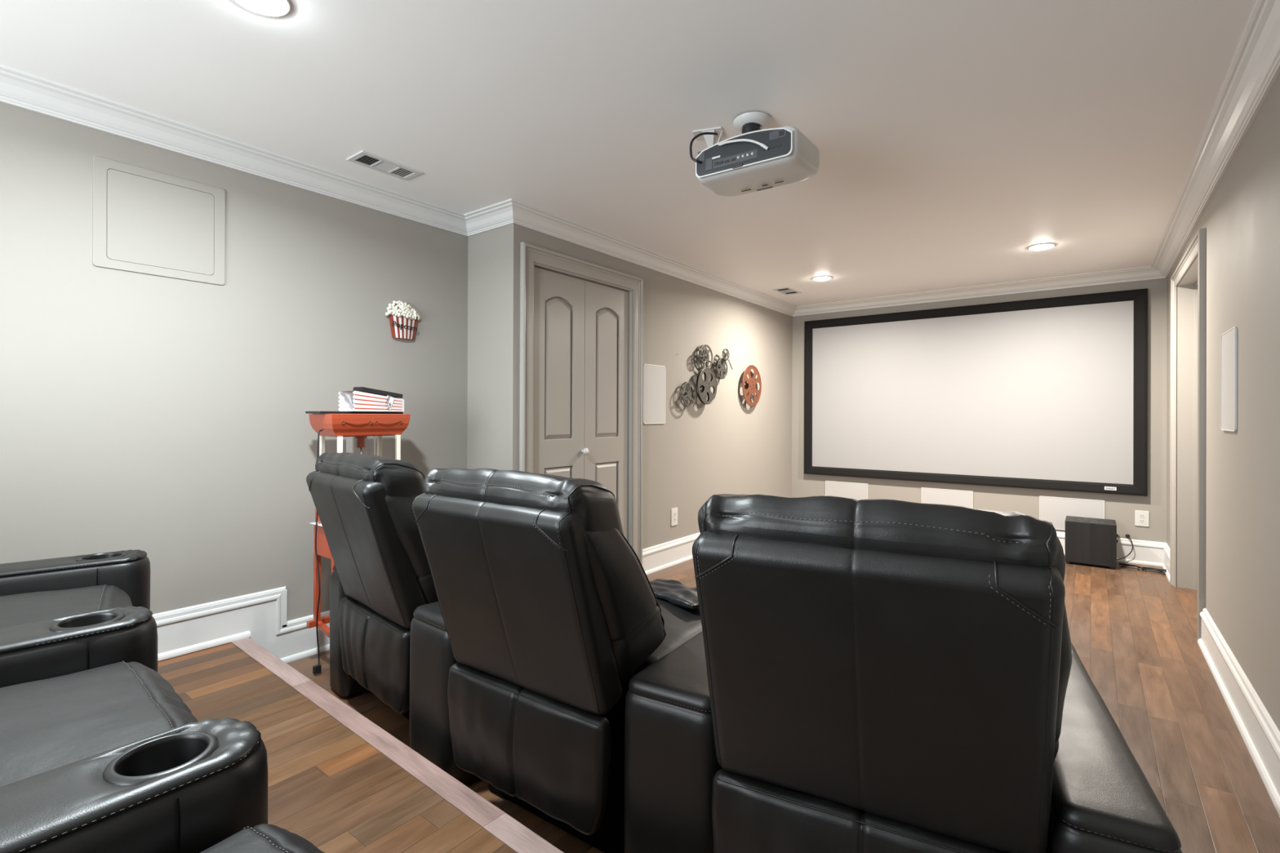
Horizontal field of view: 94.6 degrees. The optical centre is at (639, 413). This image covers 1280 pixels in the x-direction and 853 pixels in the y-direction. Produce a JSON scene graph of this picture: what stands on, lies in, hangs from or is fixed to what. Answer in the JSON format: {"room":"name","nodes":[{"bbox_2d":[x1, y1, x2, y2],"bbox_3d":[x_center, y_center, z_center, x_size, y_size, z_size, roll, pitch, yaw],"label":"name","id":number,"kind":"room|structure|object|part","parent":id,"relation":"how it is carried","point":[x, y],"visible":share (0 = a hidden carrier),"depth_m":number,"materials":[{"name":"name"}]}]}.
{"room":"home theater","nodes":[
{"label":"home theater","id":0,"kind":"room"},
{"bbox_2d":[0,102,467,621],"bbox_3d":[-1.056,0.001,3.643,0.100,2.325,7.910,0,0,37],"label":"wall","id":1,"kind":"structure","parent":0,"point":[165,418],"depth_m":2.49,"materials":[{"name":"paint"}]},
{"bbox_2d":[92,155,225,284],"bbox_3d":[-1.936,-0.767,2.401,0.006,0.417,0.427,0,0,37],"label":"access panel","id":2,"kind":"object","parent":1,"relation":"attached to","point":[145,218],"visible":1,"depth_m":2.38,"materials":[{"name":"paint"}]},
{"bbox_2d":[152,586,329,662],"bbox_3d":[-2.192,0.982,2.051,0.030,0.350,3.807,0,0,37],"label":"baseboard","id":3,"kind":"structure","parent":1,"relation":"attached to","point":[261,617],"depth_m":2.62,"materials":[{"name":"white wood"}]},
{"bbox_2d":[385,300,420,340],"bbox_3d":[-1.285,-0.510,3.217,0.052,0.206,0.202,0,0,37],"label":"wall sign","id":4,"kind":"object","parent":1,"relation":"attached to","point":[402,323],"visible":1,"depth_m":3.20,"materials":[{"name":"red"}]},
{"bbox_2d":[157,642,515,852],"bbox_3d":[-1.197,1.075,0.523,3.466,0.162,2.587,0,0,37],"label":"floor","id":5,"kind":"structure","parent":0,"point":[329,788],"depth_m":1.62,"materials":[{"name":"brown wood"}]},
{"bbox_2d":[0,549,150,628],"bbox_3d":[-1.889,0.478,1.402,1.123,1.017,0.786,0,0,-40],"label":"recliner","id":6,"kind":"object","parent":5,"relation":"on","point":[33,591],"visible":0.35,"depth_m":1.77,"materials":[{"name":"black leather"}]},
{"bbox_2d":[0,584,132,628],"bbox_3d":[-1.709,0.597,1.453,0.698,0.211,0.567,0,0,-40],"label":"seat cushion","id":7,"kind":"object","parent":6,"relation":"on","point":[20,604],"depth_m":1.61,"materials":[{"name":"leather"}]},
{"bbox_2d":[0,606,157,688],"bbox_3d":[-1.484,0.717,1.059,0.189,0.518,0.968,0,0,42],"label":"armrest","id":8,"kind":"object","parent":5,"relation":"on","point":[38,651],"visible":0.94,"depth_m":1.27,"materials":[{"name":"black leather"}]},
{"bbox_2d":[0,661,198,786],"bbox_3d":[-1.219,0.479,0.748,0.635,1.017,1.101,0,0,40],"label":"recliner","id":9,"kind":"object","parent":5,"relation":"on","point":[46,725],"visible":0.41,"depth_m":0.99,"materials":[{"name":"black leather"}]},
{"bbox_2d":[0,717,267,852],"bbox_3d":[-0.871,0.719,0.518,0.190,0.518,0.968,0,0,37],"label":"armrest","id":10,"kind":"object","parent":5,"relation":"on","point":[189,788],"visible":1,"depth_m":0.75,"materials":[{"name":"black leather"}]},
{"bbox_2d":[200,824,324,852],"bbox_3d":[-0.497,0.481,0.203,0.785,1.017,1.124,0,0,34],"label":"recliner","id":11,"kind":"object","parent":5,"relation":"on","point":[261,838],"visible":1,"depth_m":0.72,"materials":[{"name":"black leather"}]},
{"bbox_2d":[231,637,564,852],"bbox_3d":[-0.439,1.006,1.517,3.468,0.021,0.069,0,0,39],"label":"trim","id":12,"kind":"structure","parent":5,"relation":"on","point":[516,836],"depth_m":1.69,"materials":[{"name":"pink wood"}]},
{"bbox_2d":[0,0,1256,306],"bbox_3d":[0.836,-1.207,2.204,4.850,0.100,7.910,0,0,37],"label":"ceiling","id":13,"kind":"structure","parent":0,"point":[953,139],"depth_m":2.19,"materials":[{"name":"paint"}]},
{"bbox_2d":[232,0,291,17],"bbox_3d":[-1.066,-1.156,1.650,0.160,0.019,0.160,0,0,37],"label":"recessed light","id":14,"kind":"object","parent":13,"relation":"in","point":[273,8],"visible":1,"depth_m":1.67,"materials":[{"name":"grey plastic"}]},
{"bbox_2d":[346,150,422,180],"bbox_3d":[-1.194,-1.160,2.770,0.147,0.007,0.295,0,0,37],"label":"ceiling vent","id":15,"kind":"object","parent":13,"relation":"in","point":[366,159],"visible":1,"depth_m":2.76,"materials":[{"name":"grey plastic"}]},
{"bbox_2d":[692,126,724,147],"bbox_3d":[0.283,-1.124,2.438,0.120,0.070,0.080,0,0,17],"label":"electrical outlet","id":16,"kind":"object","parent":13,"relation":"attached to","point":[710,140],"visible":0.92,"depth_m":2.42,"materials":[{"name":"grey plastic"}]},
{"bbox_2d":[689,111,819,195],"bbox_3d":[0.440,-1.016,2.233,0.427,0.276,0.314,0,0,34],"label":"projector","id":17,"kind":"object","parent":13,"relation":"attached to","point":[755,159],"visible":1,"depth_m":2.16,"materials":[{"name":"grey plastic"}]},
{"bbox_3d":[0.366,-0.945,2.124,0.364,0.107,0.003,0,0,34],"label":"connector panel","id":18,"kind":"part","parent":17,"relation":"part of","materials":[{"name":"grey plastic"}]},
{"bbox_3d":[0.442,-1.141,2.332,0.150,0.026,0.150,0,0,34],"label":"ceiling plate","id":19,"kind":"part","parent":17,"relation":"part of","materials":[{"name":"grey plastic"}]},
{"bbox_2d":[772,286,802,294],"bbox_3d":[1.377,-1.145,5.516,0.160,0.007,0.310,0,0,37],"label":"ceiling vent","id":20,"kind":"object","parent":13,"relation":"in","point":[786,291],"visible":1,"depth_m":5.50,"materials":[{"name":"grey plastic"}]},
{"bbox_2d":[812,275,831,280],"bbox_3d":[1.541,-1.139,5.000,0.160,0.019,0.160,0,0,37],"label":"recessed light","id":21,"kind":"object","parent":13,"relation":"in","point":[818,277],"visible":1,"depth_m":4.96,"materials":[{"name":"grey plastic"}]},
{"bbox_2d":[1027,243,1055,250],"bbox_3d":[2.751,-1.137,4.048,0.160,0.019,0.160,0,0,37],"label":"recessed light","id":22,"kind":"object","parent":13,"relation":"in","point":[1040,246],"visible":1,"depth_m":4.02,"materials":[{"name":"grey plastic"}]},
{"bbox_2d":[466,223,792,549],"bbox_3d":[0.304,0.009,5.000,0.415,2.325,3.903,0,0,37],"label":"wall","id":23,"kind":"structure","parent":0,"point":[726,445],"depth_m":4.63,"materials":[{"name":"paint"}]},
{"bbox_2d":[519,241,643,565],"bbox_3d":[-0.373,0.096,3.838,0.139,2.142,1.134,0,0,37],"label":"trim","id":24,"kind":"structure","parent":23,"relation":"attached to","point":[531,256],"depth_m":3.91,"materials":[{"name":"grey paint"}]},
{"bbox_2d":[533,266,628,540],"bbox_3d":[-0.355,0.145,3.825,0.079,2.020,0.915,0,0,37],"label":"door","id":25,"kind":"structure","parent":23,"relation":"in","point":[581,348],"depth_m":3.80,"materials":[{"name":"grey paint"}]},
{"bbox_3d":[-0.354,0.242,3.799,0.045,0.044,0.044,0,0,37],"label":"knob","id":26,"kind":"part","parent":25,"relation":"part of","materials":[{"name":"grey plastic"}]},
{"bbox_2d":[0,0,1279,316],"bbox_3d":[0.366,-1.113,2.563,3.466,0.090,7.710,0,0,37],"label":"trim","id":27,"kind":"structure","parent":23,"relation":"attached to","point":[1255,68],"depth_m":2.78,"materials":[{"name":"white paint"}]},
{"bbox_2d":[643,364,666,424],"bbox_3d":[0.109,-0.142,4.394,0.008,0.437,0.284,0,0,37],"label":"wall speaker","id":28,"kind":"object","parent":23,"relation":"attached to","point":[654,376],"visible":0.92,"depth_m":4.39,"materials":[{"name":"grey plastic"}]},
{"bbox_2d":[671,507,677,526],"bbox_3d":[0.270,0.805,4.607,0.009,0.135,0.085,0,0,37],"label":"wall outlet","id":29,"kind":"object","parent":23,"relation":"attached to","point":[673,511],"visible":1,"depth_m":4.60,"materials":[{"name":"grey plastic"}]},
{"bbox_2d":[679,344,733,407],"bbox_3d":[0.564,-0.312,4.934,0.077,0.522,0.828,0,0,37],"label":"wall art","id":30,"kind":"object","parent":23,"relation":"attached to","point":[721,370],"visible":1,"depth_m":4.86,"materials":[{"name":"grey metal"}]},
{"bbox_2d":[742,364,761,406],"bbox_3d":[1.040,-0.262,5.580,0.049,0.392,0.392,0,0,37],"label":"reel","id":31,"kind":"object","parent":23,"relation":"attached to","point":[751,384],"visible":1,"depth_m":5.57,"materials":[{"name":"metal"}]},
{"bbox_2d":[642,531,1169,582],"bbox_3d":[2.037,1.084,4.416,3.051,0.185,2.719,0,0,37],"label":"baseboard","id":32,"kind":"structure","parent":23,"relation":"attached to","point":[657,557],"depth_m":4.61,"materials":[{"name":"white paint"}]},
{"bbox_2d":[286,555,1279,852],"bbox_3d":[1.617,1.223,3.232,4.850,0.100,5.310,0,0,37],"label":"floor","id":33,"kind":"structure","parent":0,"point":[1134,633],"depth_m":2.35,"materials":[{"name":"brown wood"}]},
{"bbox_2d":[306,522,334,638],"bbox_3d":[-1.306,0.834,2.855,0.268,0.654,0.498,0,0,37],"label":"cart","id":34,"kind":"object","parent":33,"relation":"on","point":[322,547],"visible":0.05,"depth_m":2.72,"materials":[{"name":"red metal"}]},
{"bbox_2d":[310,522,322,526],"bbox_3d":[-1.329,0.508,2.819,0.218,0.002,0.380,0,0,37],"label":"shelf","id":35,"kind":"object","parent":34,"relation":"attached to","point":[319,524],"depth_m":2.72,"materials":[{"name":"grey plastic"}]},
{"bbox_3d":[-1.497,0.803,2.738,0.022,0.315,0.022,0,0,37],"label":"leg","id":36,"kind":"part","parent":34,"relation":"part of","materials":[{"name":"red wood"}]},
{"bbox_3d":[-1.326,0.984,2.811,0.210,0.056,0.405,0,0,37],"label":"frame","id":37,"kind":"part","parent":34,"relation":"part of","materials":[{"name":"red wood"}]},
{"bbox_3d":[-1.362,0.903,2.635,0.022,0.515,0.022,0,0,37],"label":"leg","id":38,"kind":"part","parent":34,"relation":"part of","materials":[{"name":"red wood"}]},
{"bbox_2d":[308,413,410,674],"bbox_3d":[-1.350,0.576,2.806,0.224,1.150,0.424,0,0,37],"label":"machine","id":39,"kind":"object","parent":34,"relation":"on","point":[374,434],"visible":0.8,"depth_m":2.73,"materials":[{"name":"red metal"}]},
{"bbox_2d":[315,508,320,523],"bbox_3d":[-1.336,0.474,2.825,0.210,0.065,0.330,0,0,37],"label":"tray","id":40,"kind":"object","parent":39,"relation":"on","point":[318,519],"depth_m":2.74,"materials":[{"name":"metal"}]},
{"bbox_3d":[-1.449,0.604,2.660,0.029,1.063,0.089,0,0,-20],"label":"power cord","id":41,"kind":"part","parent":39,"relation":"part of","materials":[{"name":"black plastic"}]},
{"bbox_3d":[-1.488,0.272,2.765,0.018,0.338,0.018,0,0,37],"label":"post","id":42,"kind":"part","parent":39,"relation":"part of","materials":[{"name":"beige metal"}]},
{"bbox_3d":[-1.352,0.272,2.662,0.018,0.338,0.018,0,0,37],"label":"post","id":43,"kind":"part","parent":39,"relation":"part of","materials":[{"name":"beige metal"}]},
{"bbox_2d":[305,411,403,413],"bbox_3d":[-1.355,-0.005,2.823,0.140,0.011,0.404,0,0,37],"label":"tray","id":44,"kind":"object","parent":39,"relation":"on","point":[306,412],"visible":0.98,"depth_m":2.75,"materials":[{"name":"black plastic"}]},
{"bbox_2d":[337,391,404,411],"bbox_3d":[-1.284,-0.058,2.841,0.136,0.094,0.266,0,0,37],"label":"popcorn box","id":45,"kind":"object","parent":44,"relation":"on","point":[349,401],"visible":1,"depth_m":2.79,"materials":[{"name":"white cardboard"}]},
{"bbox_2d":[353,386,403,398],"bbox_3d":[-1.267,-0.102,2.863,0.070,0.048,0.223,0,0,33],"label":"remote holder","id":46,"kind":"object","parent":45,"relation":"on","point":[363,389],"visible":0.96,"depth_m":2.83,"materials":[{"name":"black plastic"}]},
{"bbox_3d":[-1.331,0.273,2.822,0.170,0.336,0.294,0,0,37],"label":"glass pane","id":47,"kind":"part","parent":39,"relation":"part of","materials":[{"name":"white"}]},
{"bbox_3d":[-1.182,0.273,2.885,0.018,0.338,0.018,0,0,37],"label":"post","id":48,"kind":"part","parent":39,"relation":"part of","materials":[{"name":"beige metal"}]},
{"bbox_2d":[306,452,438,720],"bbox_3d":[-0.751,0.650,2.524,0.787,1.017,1.125,0,0,44],"label":"recliner","id":49,"kind":"object","parent":33,"relation":"on","point":[381,573],"visible":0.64,"depth_m":2.02,"materials":[{"name":"black leather"}]},
{"bbox_3d":[-0.920,0.888,2.784,0.181,0.518,0.979,0,0,44],"label":"armrest","id":50,"kind":"part","parent":49,"relation":"part of","materials":[{"name":"black leather"}]},
{"bbox_2d":[315,452,425,497],"bbox_3d":[-0.984,0.255,2.170,0.594,0.229,0.243,0,0,44],"label":"pillow","id":51,"kind":"object","parent":49,"relation":"on","point":[376,476],"depth_m":1.98,"materials":[{"name":"black leather"}]},
{"bbox_2d":[385,494,438,604],"bbox_3d":[-0.910,0.457,2.246,0.632,0.493,0.401,0,0,44],"label":"cushion","id":52,"kind":"object","parent":49,"relation":"on","point":[408,576],"depth_m":1.96,"materials":[{"name":"black leather"}]},
{"bbox_2d":[409,601,499,785],"bbox_3d":[-0.349,0.889,2.236,0.251,0.518,1.010,0,0,40],"label":"armrest","id":53,"kind":"object","parent":33,"relation":"on","point":[431,655],"visible":0.09,"depth_m":1.83,"materials":[{"name":"black leather"}]},
{"bbox_2d":[412,467,702,852],"bbox_3d":[-0.088,0.651,1.901,0.635,1.017,1.101,0,0,35],"label":"recliner","id":54,"kind":"object","parent":33,"relation":"on","point":[541,589],"visible":0.86,"depth_m":1.47,"materials":[{"name":"black leather"}]},
{"bbox_2d":[423,467,623,534],"bbox_3d":[-0.320,0.256,1.569,0.594,0.229,0.243,0,0,35],"label":"pillow","id":55,"kind":"object","parent":54,"relation":"on","point":[580,506],"depth_m":1.42,"materials":[{"name":"black leather"}]},
{"bbox_2d":[583,528,666,684],"bbox_3d":[-0.259,0.458,1.655,0.632,0.493,0.401,0,0,35],"label":"cushion","id":56,"kind":"object","parent":54,"relation":"on","point":[624,622],"depth_m":1.42,"materials":[{"name":"black leather"}]},
{"bbox_2d":[618,597,702,702],"bbox_3d":[0.017,0.770,2.049,0.567,0.211,0.698,0,0,35],"label":"seat cushion","id":57,"kind":"object","parent":54,"relation":"on","point":[682,624],"depth_m":1.87,"materials":[{"name":"leather"}]},
{"bbox_2d":[649,578,698,608],"bbox_3d":[0.139,0.652,2.145,0.164,0.038,0.309,0,0,-41],"label":"jacket","id":58,"kind":"object","parent":54,"relation":"on","point":[675,592],"visible":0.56,"depth_m":2.12,"materials":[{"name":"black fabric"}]},
{"bbox_2d":[624,631,755,852],"bbox_3d":[0.303,0.891,1.760,0.252,0.518,0.968,0,0,31],"label":"armrest","id":59,"kind":"object","parent":33,"relation":"on","point":[671,763],"visible":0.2,"depth_m":1.35,"materials":[{"name":"black leather"}]},
{"bbox_2d":[692,493,1182,852],"bbox_3d":[0.664,0.653,1.415,0.784,1.017,1.124,0,0,27],"label":"recliner","id":60,"kind":"object","parent":33,"relation":"on","point":[888,676],"visible":1,"depth_m":0.99,"materials":[{"name":"black leather"}]},
{"bbox_2d":[697,493,1065,582],"bbox_3d":[0.406,0.258,1.080,0.594,0.229,0.243,0,0,27],"label":"headrest cover","id":61,"kind":"object","parent":60,"relation":"on","point":[1006,544],"depth_m":0.96,"materials":[{"name":"black leather"}]},
{"bbox_2d":[1053,603,1071,761],"bbox_3d":[0.455,0.460,1.173,0.632,0.493,0.401,0,0,27],"label":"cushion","id":62,"kind":"object","parent":60,"relation":"on","point":[1063,651],"depth_m":0.92,"materials":[{"name":"black leather"}]},
{"bbox_3d":[0.965,0.892,1.340,0.180,0.518,0.979,0,0,27],"label":"armrest","id":63,"kind":"part","parent":60,"relation":"part of","materials":[{"name":"black leather"}]},
{"bbox_2d":[1065,515,1118,569],"bbox_3d":[3.571,1.014,4.676,0.329,0.338,0.305,0,0,37],"label":"subwoofer","id":64,"kind":"object","parent":33,"relation":"on","point":[1088,540],"visible":0.98,"depth_m":4.56,"materials":[{"name":"black wood"}]},
{"bbox_2d":[1119,563,1167,574],"bbox_3d":[3.816,1.167,4.426,0.107,0.028,0.368,0,0,-43],"label":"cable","id":65,"kind":"object","parent":33,"relation":"on","point":[1145,569],"visible":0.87,"depth_m":4.43,"materials":[{"name":"black plastic"}]},
{"bbox_2d":[791,278,1167,542],"bbox_3d":[3.242,0.020,5.275,4.750,2.325,0.100,0,0,37],"label":"wall","id":66,"kind":"structure","parent":0,"point":[1121,508],"depth_m":5.06,"materials":[{"name":"paint"}]},
{"bbox_2d":[825,480,867,500],"bbox_3d":[2.116,0.839,6.063,0.433,0.273,0.008,0,0,37],"label":"wall speaker","id":67,"kind":"object","parent":66,"relation":"attached to","point":[858,491],"visible":0.52,"depth_m":6.06,"materials":[{"name":"grey plastic"}]},
{"bbox_2d":[920,487,973,508],"bbox_3d":[2.853,0.840,5.500,0.434,0.273,0.008,0,0,37],"label":"wall speaker","id":68,"kind":"object","parent":66,"relation":"attached to","point":[928,495],"visible":0.49,"depth_m":5.49,"materials":[{"name":"grey plastic"}]},
{"bbox_2d":[804,288,1147,496],"bbox_3d":[2.865,-0.170,5.466,2.779,1.623,0.046,0,0,37],"label":"projection screen","id":69,"kind":"object","parent":66,"relation":"attached to","point":[1045,393],"visible":1,"depth_m":5.28,"materials":[{"name":"white fabric"}]},
{"bbox_2d":[1039,496,1104,530],"bbox_3d":[3.599,0.842,4.931,0.440,0.273,0.008,0,0,37],"label":"wall speaker","id":70,"kind":"object","parent":66,"relation":"attached to","point":[1055,510],"visible":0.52,"depth_m":4.96,"materials":[{"name":"grey plastic"}]},
{"bbox_2d":[1116,533,1133,559],"bbox_3d":[3.840,1.062,4.697,0.113,0.202,0.066,0,0,15],"label":"coaxial cable","id":71,"kind":"object","parent":66,"relation":"attached to","point":[1127,535],"visible":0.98,"depth_m":4.68,"materials":[{"name":"black plastic"}]},
{"bbox_2d":[1134,510,1149,526],"bbox_3d":[3.957,0.827,4.657,0.085,0.122,0.009,0,0,37],"label":"wall outlet","id":72,"kind":"object","parent":66,"relation":"attached to","point":[1141,518],"visible":1,"depth_m":4.65,"materials":[{"name":"grey plastic"}]},
{"bbox_2d":[1166,72,1279,731],"bbox_3d":[1.795,0.007,1.467,0.140,2.325,7.910,0,0,37],"label":"wall","id":73,"kind":"structure","parent":0,"point":[1241,220],"depth_m":2.24,"materials":[{"name":"paint"}]},
{"bbox_2d":[1169,227,1205,639],"bbox_3d":[3.349,0.114,3.519,0.179,2.130,1.340,0,0,37],"label":"door frame","id":74,"kind":"structure","parent":73,"relation":"attached to","point":[1188,281],"depth_m":3.98,"materials":[{"name":"grey paint"}]},
{"bbox_2d":[1220,326,1237,431],"bbox_3d":[2.489,-0.138,2.498,0.008,0.425,0.320,0,0,37],"label":"wall speaker","id":75,"kind":"object","parent":73,"relation":"attached to","point":[1228,374],"visible":1,"depth_m":2.47,"materials":[{"name":"grey plastic"}]},
{"bbox_2d":[1197,608,1279,817],"bbox_3d":[1.919,1.078,1.773,0.030,0.185,3.155,0,0,37],"label":"baseboard","id":76,"kind":"structure","parent":73,"relation":"attached to","point":[1258,731],"depth_m":2.15,"materials":[{"name":"white wood"}]}
]}

